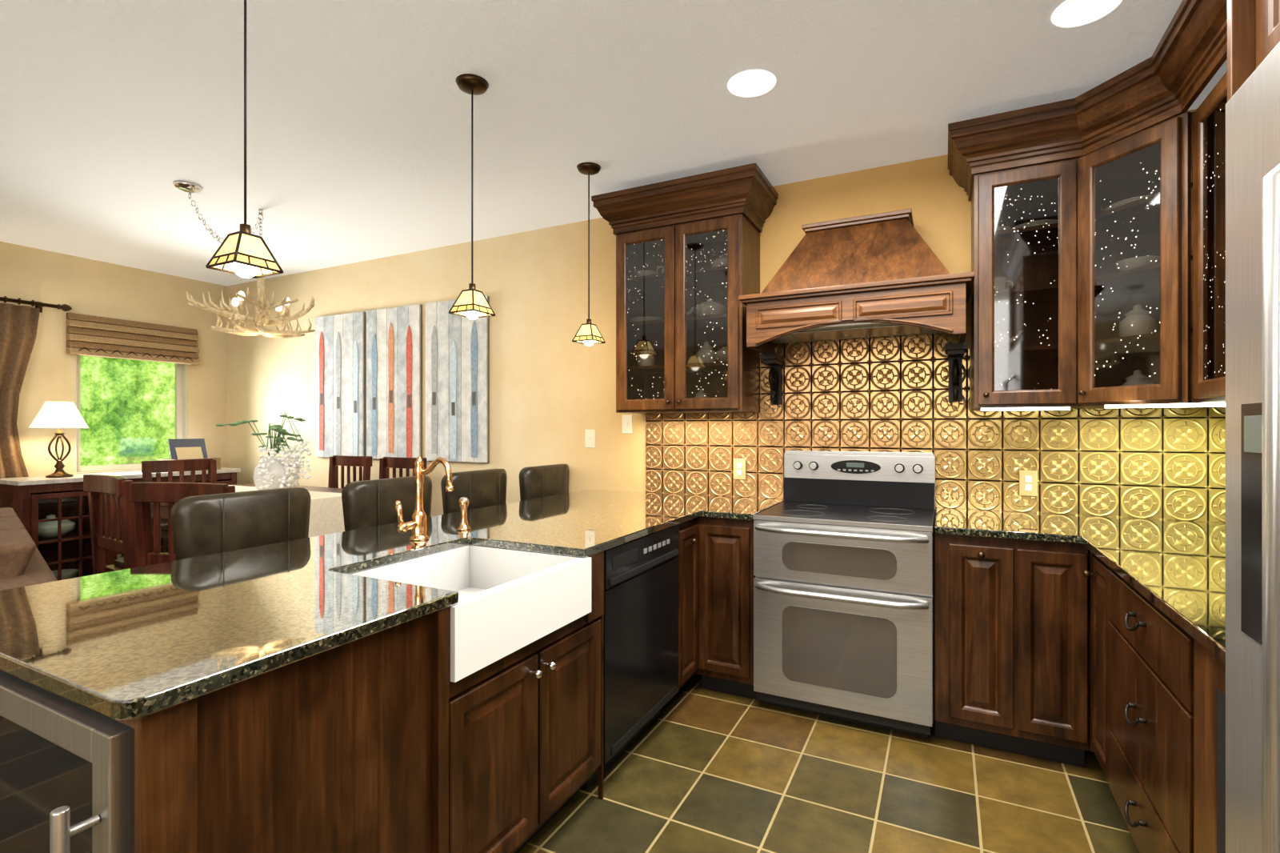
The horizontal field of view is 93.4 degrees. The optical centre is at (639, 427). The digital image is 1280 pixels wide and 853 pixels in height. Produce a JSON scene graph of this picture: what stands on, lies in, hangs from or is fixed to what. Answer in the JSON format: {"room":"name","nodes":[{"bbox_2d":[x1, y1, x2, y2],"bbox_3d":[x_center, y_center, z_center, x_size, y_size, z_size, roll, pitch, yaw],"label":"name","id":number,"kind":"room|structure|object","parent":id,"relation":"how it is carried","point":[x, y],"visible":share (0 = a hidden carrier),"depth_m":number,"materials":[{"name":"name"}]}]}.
{"room":"kitchen and dining room","nodes":[
{"label":"kitchen and dining room","id":0,"kind":"room"},
{"bbox_2d":[0,241,226,476],"bbox_3d":[-5.629,-0.033,2.861,0.120,2.705,6.830,0,0,27],"label":"wall","id":1,"kind":"structure","parent":0,"point":[82,286],"depth_m":4.92,"materials":[{"name":"paint"}]},
{"bbox_2d":[0,296,71,312],"bbox_3d":[-5.047,-0.935,3.743,0.119,0.080,2.330,0,0,27],"label":"curtain rod","id":2,"kind":"object","parent":1,"relation":"attached to","point":[40,305],"visible":0.98,"depth_m":4.59,"materials":[{"name":"brown metal"}]},
{"bbox_2d":[0,303,39,478],"bbox_3d":[-4.758,0.192,4.245,0.064,2.215,0.794,0,0,27],"label":"curtain","id":3,"kind":"object","parent":2,"relation":"hanging from","point":[18,326],"visible":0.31,"depth_m":4.46,"materials":[{"name":"fabric"}]},
{"bbox_2d":[73,355,187,474],"bbox_3d":[-4.407,-0.210,5.235,0.145,1.220,0.870,0,0,27],"label":"window","id":4,"kind":"structure","parent":1,"relation":"in","point":[181,402],"depth_m":5.24,"materials":[{"name":"beige"}]},
{"bbox_2d":[66,312,199,364],"bbox_3d":[-4.326,-0.752,5.194,0.074,0.331,0.930,0,0,27],"label":"blind","id":5,"kind":"object","parent":1,"relation":"attached to","point":[94,336],"visible":1,"depth_m":5.13,"materials":[{"name":"fabric"}]},
{"bbox_2d":[0,0,1227,286],"bbox_3d":[-2.288,-1.435,1.169,7.610,0.100,7.070,0,0,27],"label":"ceiling","id":6,"kind":"structure","parent":0,"point":[118,118],"depth_m":2.57,"materials":[{"name":"paint"}]},
{"bbox_2d":[172,180,315,338],"bbox_3d":[-2.390,-0.987,3.738,0.705,0.795,0.842,0,0,27],"label":"chandelier","id":7,"kind":"object","parent":6,"relation":"hanging from","point":[259,320],"visible":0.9,"depth_m":3.73,"materials":[{"name":"beige"}]},
{"bbox_2d":[205,0,283,278],"bbox_3d":[-1.071,-0.896,1.635,0.132,0.978,0.132,0,0,27],"label":"pendant light","id":8,"kind":"object","parent":6,"relation":"hanging from","point":[244,252],"visible":1,"depth_m":1.62,"materials":[{"name":"beige glass"}]},
{"bbox_2d":[448,73,495,319],"bbox_3d":[-0.674,-0.910,2.420,0.132,0.950,0.132,0,0,27],"label":"pendant light","id":9,"kind":"object","parent":6,"relation":"hanging from","point":[471,302],"visible":0.98,"depth_m":2.40,"materials":[{"name":"beige glass"}]},
{"bbox_2d":[572,162,605,346],"bbox_3d":[-0.272,-0.910,3.203,0.132,0.950,0.132,0,0,27],"label":"pendant light","id":10,"kind":"object","parent":6,"relation":"hanging from","point":[588,333],"visible":1,"depth_m":3.18,"materials":[{"name":"beige glass"}]},
{"bbox_2d":[727,68,776,97],"bbox_3d":[0.449,-1.383,2.424,0.196,0.004,0.196,0,0,27],"label":"recessed light","id":11,"kind":"object","parent":6,"relation":"in","point":[751,83],"visible":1,"depth_m":2.42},
{"bbox_2d":[1050,0,1122,27],"bbox_3d":[1.471,-1.383,1.985,0.196,0.004,0.196,0,0,27],"label":"recessed light","id":12,"kind":"object","parent":6,"relation":"in","point":[1066,14],"visible":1,"depth_m":2.00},
{"bbox_2d":[226,108,1225,523],"bbox_3d":[-0.718,-0.033,4.270,7.610,2.705,0.120,0,0,27],"label":"wall","id":13,"kind":"structure","parent":0,"point":[553,392],"depth_m":4.21,"materials":[{"name":"paint"}]},
{"bbox_2d":[315,311,366,456],"bbox_3d":[-2.547,-0.355,5.107,0.610,1.210,0.036,0,0,27],"label":"panel","id":14,"kind":"object","parent":13,"relation":"attached to","point":[340,384],"visible":0.92,"depth_m":5.08,"materials":[{"name":"multicoloured"}]},
{"bbox_2d":[366,304,422,459],"bbox_3d":[-1.972,-0.355,4.816,0.600,1.210,0.036,0,0,27],"label":"panel","id":15,"kind":"object","parent":13,"relation":"attached to","point":[394,382],"visible":0.85,"depth_m":4.79,"materials":[{"name":"multicoloured"}]},
{"bbox_2d":[425,295,489,462],"bbox_3d":[-1.378,-0.355,4.515,0.610,1.210,0.036,0,0,27],"label":"panel","id":16,"kind":"object","parent":13,"relation":"attached to","point":[457,388],"visible":0.9,"depth_m":4.50,"materials":[{"name":"multicoloured"}]},
{"bbox_2d":[584,429,595,447],"bbox_3d":[-0.334,0.069,3.999,0.074,0.120,0.015,0,0,27],"label":"electrical outlet plate","id":17,"kind":"object","parent":13,"relation":"attached to","point":[590,434],"depth_m":4.00,"materials":[{"name":"white plastic"}]},
{"bbox_2d":[622,414,632,433],"bbox_3d":[-0.084,-0.024,3.873,0.074,0.120,0.015,0,0,27],"label":"electrical outlet plate","id":18,"kind":"object","parent":13,"relation":"attached to","point":[627,419],"depth_m":3.87,"materials":[{"name":"white plastic"}]},
{"bbox_2d":[591,162,777,413],"bbox_3d":[0.254,-0.713,3.454,0.968,1.246,0.451,0,0,27],"label":"upper cabinet","id":19,"kind":"object","parent":13,"relation":"attached to","point":[687,261],"visible":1,"depth_m":3.31,"materials":[{"name":"brown wood"}]},
{"bbox_2d":[738,208,975,353],"bbox_3d":[1.067,-0.731,3.001,1.034,0.651,0.513,0,0,27],"label":"range hood","id":20,"kind":"object","parent":13,"relation":"attached to","point":[883,274],"visible":1,"depth_m":2.88,"materials":[{"name":"brown wood"}]},
{"bbox_2d":[760,352,784,404],"bbox_3d":[0.736,-0.267,3.344,0.090,0.272,0.200,0,0,27],"label":"corbel","id":21,"kind":"object","parent":20,"relation":"attached to","point":[774,361],"visible":1,"depth_m":3.35,"materials":[{"name":"black wood"}]},
{"bbox_2d":[945,342,966,401],"bbox_3d":[1.539,-0.267,2.938,0.090,0.272,0.200,0,0,27],"label":"corbel","id":22,"kind":"object","parent":20,"relation":"attached to","point":[955,352],"visible":1,"depth_m":2.94,"materials":[{"name":"black wood"}]},
{"bbox_2d":[645,332,1225,522],"bbox_3d":[1.284,-0.053,3.184,2.793,0.914,0.008,0,0,27],"label":"backsplash","id":23,"kind":"structure","parent":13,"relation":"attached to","point":[1162,463],"depth_m":3.05,"materials":[{"name":"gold metal"}]},
{"bbox_2d":[733,458,745,479],"bbox_3d":[0.583,0.240,3.529,0.074,0.120,0.009,0,0,27],"label":"electrical outlet plate","id":24,"kind":"object","parent":23,"relation":"attached to","point":[739,464],"depth_m":3.53,"materials":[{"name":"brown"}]},
{"bbox_2d":[1019,470,1037,495],"bbox_3d":[1.859,0.263,2.884,0.074,0.120,0.009,0,0,27],"label":"electrical outlet plate","id":25,"kind":"object","parent":23,"relation":"attached to","point":[1028,482],"depth_m":2.88,"materials":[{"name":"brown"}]},
{"bbox_2d":[971,157,1078,409],"bbox_3d":[1.732,-0.610,2.735,0.388,1.040,0.399,0,0,27],"label":"upper cabinet","id":26,"kind":"object","parent":13,"relation":"attached to","point":[1024,294],"visible":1,"depth_m":2.59,"materials":[{"name":"brown wood"}]},
{"bbox_2d":[980,407,1069,411],"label":"strip light","id":27,"kind":"object","parent":26,"relation":"attached to","point":[1031,408],"depth_m":2.64,"materials":[{"name":"white plastic"}]},
{"bbox_2d":[1069,111,1225,408],"bbox_3d":[2.119,-0.610,2.415,0.626,1.040,0.621,0,0,27],"label":"upper cabinet","id":28,"kind":"object","parent":13,"relation":"attached to","point":[1134,269],"visible":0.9,"depth_m":2.29,"materials":[{"name":"brown wood"}]},
{"bbox_2d":[948,0,1227,200],"bbox_3d":[1.229,-1.234,1.562,0.759,0.205,2.947,0,0,27],"label":"crown molding","id":29,"kind":"structure","parent":28,"relation":"attached to","point":[1172,76],"depth_m":2.36,"materials":[{"name":"brown wood"}]},
{"bbox_2d":[1104,403,1225,407],"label":"strip light","id":30,"kind":"object","parent":28,"relation":"attached to","point":[1121,406],"depth_m":2.25,"materials":[{"name":"white plastic"}]},
{"bbox_2d":[518,673,1139,852],"bbox_3d":[-2.288,1.370,1.169,7.610,0.100,7.070,0,0,27],"label":"floor","id":31,"kind":"structure","parent":0,"point":[694,766],"depth_m":2.17,"materials":[{"name":"tile"}]},
{"bbox_2d":[0,507,57,590],"bbox_3d":[-2.995,0.863,2.334,1.950,0.906,0.940,0,0,42],"label":"sofa","id":32,"kind":"object","parent":31,"relation":"on","point":[23,562],"visible":0.31,"depth_m":2.14,"materials":[{"name":"fabric"}]},
{"bbox_2d":[15,508,86,543],"bbox_3d":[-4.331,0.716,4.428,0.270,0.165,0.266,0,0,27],"label":"base cabinet","id":33,"kind":"object","parent":31,"relation":"on","point":[53,514],"depth_m":4.35,"materials":[{"name":"brown wood"}]},
{"bbox_2d":[0,467,239,486],"bbox_3d":[-4.127,0.380,4.875,0.460,0.030,1.460,0,0,27],"label":"countertop","id":34,"kind":"structure","parent":33,"relation":"on","point":[128,475],"depth_m":4.46,"materials":[{"name":"beige stone"}]},
{"bbox_2d":[27,401,89,477],"bbox_3d":[-4.330,0.085,4.495,0.336,0.560,0.336,0,0,27],"label":"table lamp","id":35,"kind":"object","parent":34,"relation":"on","point":[59,415],"visible":1,"depth_m":4.44,"materials":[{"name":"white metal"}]},
{"bbox_2d":[157,438,220,470],"bbox_3d":[-3.924,0.230,5.254,0.260,0.270,0.360,0,0,27],"label":"picture frame","id":36,"kind":"object","parent":34,"relation":"on","point":[188,449],"visible":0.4,"depth_m":5.26,"materials":[{"name":"wood"}]},
{"bbox_2d":[83,550,123,575],"bbox_3d":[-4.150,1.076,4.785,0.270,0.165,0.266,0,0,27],"label":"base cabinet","id":37,"kind":"object","parent":31,"relation":"on","point":[110,555],"depth_m":4.62,"materials":[{"name":"brown wood"}]},
{"bbox_2d":[83,474,167,574],"bbox_3d":[-2.306,0.770,2.944,0.440,1.100,0.519,0,0,33],"label":"dining chair","id":38,"kind":"object","parent":31,"relation":"on","point":[96,487],"visible":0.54,"depth_m":2.76,"materials":[{"name":"brown wood"}]},
{"bbox_2d":[141,458,216,551],"bbox_3d":[-2.990,0.770,4.086,0.519,1.100,0.440,0,0,27],"label":"dining chair","id":39,"kind":"object","parent":31,"relation":"on","point":[149,468],"visible":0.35,"depth_m":4.14,"materials":[{"name":"brown wood"}]},
{"bbox_2d":[130,482,235,567],"bbox_3d":[-1.795,0.770,2.643,0.440,1.100,0.519,0,0,10],"label":"dining chair","id":40,"kind":"object","parent":31,"relation":"on","point":[143,495],"visible":0.27,"depth_m":2.44,"materials":[{"name":"brown wood"}]},
{"bbox_2d":[115,483,343,519],"bbox_3d":[-2.447,0.865,3.811,1.400,0.910,0.900,0,0,27],"label":"dining table","id":41,"kind":"object","parent":31,"relation":"on","point":[164,510],"visible":0.02,"depth_m":3.93,"materials":[{"name":"brown wood"}]},
{"bbox_2d":[228,484,257,491],"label":"table runner","id":42,"kind":"object","parent":41,"relation":"on","point":[238,488],"depth_m":4.04,"materials":[{"name":"beige fabric"}]},
{"bbox_2d":[215,412,311,489],"bbox_3d":[-2.234,0.151,3.713,0.426,0.507,0.548,0,0,27],"label":"vase","id":43,"kind":"object","parent":42,"relation":"on","point":[271,470],"visible":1,"depth_m":3.70,"materials":[{"name":"white ceramic"}]},
{"bbox_2d":[308,490,344,537],"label":"table runner","id":44,"kind":"object","parent":41,"relation":"on","point":[326,514],"depth_m":3.50,"materials":[{"name":"beige fabric"}]},
{"bbox_2d":[328,455,371,487],"bbox_3d":[-2.398,0.770,4.571,0.440,1.100,0.519,0,0,27],"label":"dining chair","id":45,"kind":"object","parent":31,"relation":"on","point":[349,462],"visible":0.23,"depth_m":4.75,"materials":[{"name":"brown wood"}]},
{"bbox_2d":[379,456,426,479],"bbox_3d":[-1.881,0.770,4.309,0.440,1.100,0.519,0,0,27],"label":"dining chair","id":46,"kind":"object","parent":31,"relation":"on","point":[386,463],"visible":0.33,"depth_m":4.51,"materials":[{"name":"brown wood"}]},
{"bbox_2d":[271,597,603,852],"bbox_3d":[-0.586,0.973,1.938,0.632,0.695,0.767,0,0,27],"label":"base cabinet","id":47,"kind":"object","parent":31,"relation":"on","point":[393,740],"depth_m":1.44,"materials":[{"name":"brown wood"}]},
{"bbox_2d":[0,669,134,852],"bbox_3d":[-0.951,0.886,1.266,0.581,0.843,0.611,0,0,27],"label":"beverage cooler","id":48,"kind":"object","parent":47,"relation":"in","point":[66,775],"visible":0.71,"depth_m":1.00,"materials":[{"name":"silver"}]},
{"bbox_2d":[588,517,698,709],"bbox_3d":[-0.045,0.878,3.007,0.632,0.884,0.266,0,0,27],"label":"base cabinet","id":49,"kind":"object","parent":31,"relation":"on","point":[688,557],"depth_m":2.84,"materials":[{"name":"brown wood"}]},
{"bbox_2d":[0,488,783,719],"bbox_3d":[-0.424,0.420,2.383,1.298,0.030,2.979,0,0,27],"label":"countertop","id":50,"kind":"structure","parent":49,"relation":"on","point":[134,642],"depth_m":1.42,"materials":[{"name":"stone"}]},
{"bbox_2d":[394,456,453,540],"bbox_3d":[-0.763,0.253,2.134,0.196,0.303,0.139,0,0,27],"label":"faucet","id":51,"kind":"object","parent":50,"relation":"on","point":[417,525],"visible":1,"depth_m":2.17,"materials":[{"name":"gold metal"}]},
{"bbox_2d":[456,496,470,530],"bbox_3d":[-0.702,0.340,2.401,0.054,0.130,0.054,0,0,27],"label":"sprayer","id":52,"kind":"object","parent":50,"relation":"on","point":[463,502],"visible":1,"depth_m":2.39,"materials":[{"name":"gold metal"}]},
{"bbox_2d":[349,544,591,682],"bbox_3d":[-0.548,0.528,1.872,0.540,0.184,0.635,0,0,27],"label":"farmhouse sink","id":53,"kind":"object","parent":50,"relation":"in","point":[510,601],"visible":0.67,"depth_m":1.85,"materials":[{"name":"white ceramic"}]},
{"bbox_2d":[580,524,679,788],"bbox_3d":[-0.238,0.876,2.579,0.614,0.878,0.668,0,0,27],"label":"dishwasher","id":54,"kind":"object","parent":49,"relation":"in","point":[641,641],"visible":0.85,"depth_m":2.39,"materials":[{"name":"black"}]},
{"bbox_2d":[696,516,756,699],"bbox_3d":[0.544,0.878,3.188,0.295,0.884,0.631,0,0,27],"label":"base cabinet","id":55,"kind":"object","parent":31,"relation":"on","point":[726,576],"visible":0.54,"depth_m":2.91,"materials":[{"name":"brown wood"}]},
{"bbox_2d":[752,450,935,737],"bbox_3d":[1.000,0.723,2.911,0.756,1.195,0.728,0,0,27],"label":"range oven","id":56,"kind":"object","parent":31,"relation":"on","point":[844,586],"visible":1,"depth_m":2.68,"materials":[{"name":"silver metal"}]},
{"bbox_2d":[934,532,1088,767],"bbox_3d":[1.586,0.878,2.640,0.523,0.884,0.666,0,0,27],"label":"base cabinet","id":57,"kind":"object","parent":31,"relation":"on","point":[1011,645],"visible":0.94,"depth_m":2.38,"materials":[{"name":"brown wood"}]},
{"bbox_2d":[1082,549,1101,767],"bbox_3d":[1.906,0.878,1.996,0.631,0.884,0.305,0,0,27],"label":"base cabinet","id":58,"kind":"object","parent":31,"relation":"on","point":[1094,572],"depth_m":2.21,"materials":[{"name":"brown wood"}]},
{"bbox_2d":[1101,560,1178,852],"bbox_3d":[1.666,0.878,1.523,0.631,0.884,0.757,0,0,27],"label":"base cabinet","id":59,"kind":"object","parent":31,"relation":"on","point":[1157,710],"depth_m":1.66,"materials":[{"name":"brown wood"}]},
{"bbox_2d":[934,507,1225,664],"bbox_3d":[1.582,0.420,1.935,1.155,0.030,1.965,0,0,27],"label":"countertop","id":60,"kind":"structure","parent":59,"relation":"on","point":[1174,570],"depth_m":2.04,"materials":[{"name":"stone"}]},
{"bbox_2d":[1178,625,1225,852],"bbox_3d":[1.434,0.878,1.063,0.631,0.884,0.272,0,0,27],"label":"base cabinet","id":61,"kind":"object","parent":31,"relation":"on","point":[1202,676],"depth_m":1.28,"materials":[{"name":"brown wood"}]},
{"bbox_2d":[1225,41,1279,852],"bbox_3d":[1.097,0.370,0.543,0.706,1.900,0.902,0,0,27],"label":"fridge","id":62,"kind":"object","parent":31,"relation":"on","point":[1253,464],"visible":1,"depth_m":0.97,"materials":[{"name":"grey metal"}]},
{"bbox_2d":[1227,0,1279,101],"bbox_3d":[1.143,0.095,0.520,0.658,2.450,0.954,0,0,27],"label":"wall cabinet","id":63,"kind":"object","parent":31,"relation":"on","point":[1253,34],"visible":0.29,"depth_m":1.06,"materials":[{"name":"brown wood"}]},
{"bbox_3d":[-1.312,0.840,2.194,0.495,0.960,0.430,0,0,27],"label":"bar stool","id":64,"kind":"object","parent":31,"relation":"on","visible":0},
{"bbox_2d":[170,487,310,559],"bbox_3d":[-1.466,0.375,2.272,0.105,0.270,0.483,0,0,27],"label":"bar stool","id":65,"kind":"object","parent":64,"relation":"attached to","point":[207,524],"visible":0.75,"depth_m":2.19,"materials":[{"name":"leather"}]},
{"bbox_3d":[-1.014,0.840,2.783,0.495,0.960,0.430,0,0,27],"label":"bar stool","id":66,"kind":"object","parent":31,"relation":"on","visible":0},
{"bbox_2d":[341,476,431,531],"bbox_3d":[-1.168,0.375,2.861,0.105,0.270,0.483,0,0,27],"label":"bar stool","id":67,"kind":"object","parent":66,"relation":"attached to","point":[367,503],"visible":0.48,"depth_m":2.75,"materials":[{"name":"leather"}]},
{"bbox_3d":[-0.747,0.840,3.309,0.495,0.960,0.430,0,0,27],"label":"bar stool","id":68,"kind":"object","parent":31,"relation":"on","visible":0},
{"bbox_2d":[440,468,507,514],"bbox_3d":[-0.902,0.375,3.388,0.105,0.270,0.483,0,0,27],"label":"bar stool","id":69,"kind":"object","parent":68,"relation":"attached to","point":[481,488],"visible":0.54,"depth_m":3.31,"materials":[{"name":"leather"}]},
{"bbox_3d":[-0.430,0.840,3.782,0.495,0.960,0.430,0,0,27],"label":"bar stool","id":70,"kind":"object","parent":31,"relation":"on","visible":0},
{"bbox_2d":[519,464,569,500],"bbox_3d":[-0.584,0.375,3.860,0.105,0.270,0.483,0,0,27],"label":"bar stool","id":71,"kind":"object","parent":70,"relation":"attached to","point":[536,482],"visible":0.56,"depth_m":3.76,"materials":[{"name":"leather"}]},
{"bbox_3d":[1.054,-0.032,-0.522,0.120,2.705,6.830,0,0,27],"label":"wall","id":72,"kind":"structure","parent":0,"visible":0},
{"bbox_2d":[1192,71,1227,402],"bbox_3d":[1.901,-0.610,1.652,0.328,1.040,0.961,0,0,27],"label":"upper cabinet","id":73,"kind":"object","parent":72,"relation":"attached to","point":[1209,250],"visible":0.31,"depth_m":1.96,"materials":[{"name":"brown wood"}]},
{"label":"outside","id":74,"kind":"structure","parent":0,"visible":0},
{"bbox_2d":[80,355,175,465],"bbox_3d":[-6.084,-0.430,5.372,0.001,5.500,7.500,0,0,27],"label":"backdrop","id":75,"kind":"structure","parent":74,"point":[118,448],"depth_m":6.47,"materials":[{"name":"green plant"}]}
]}

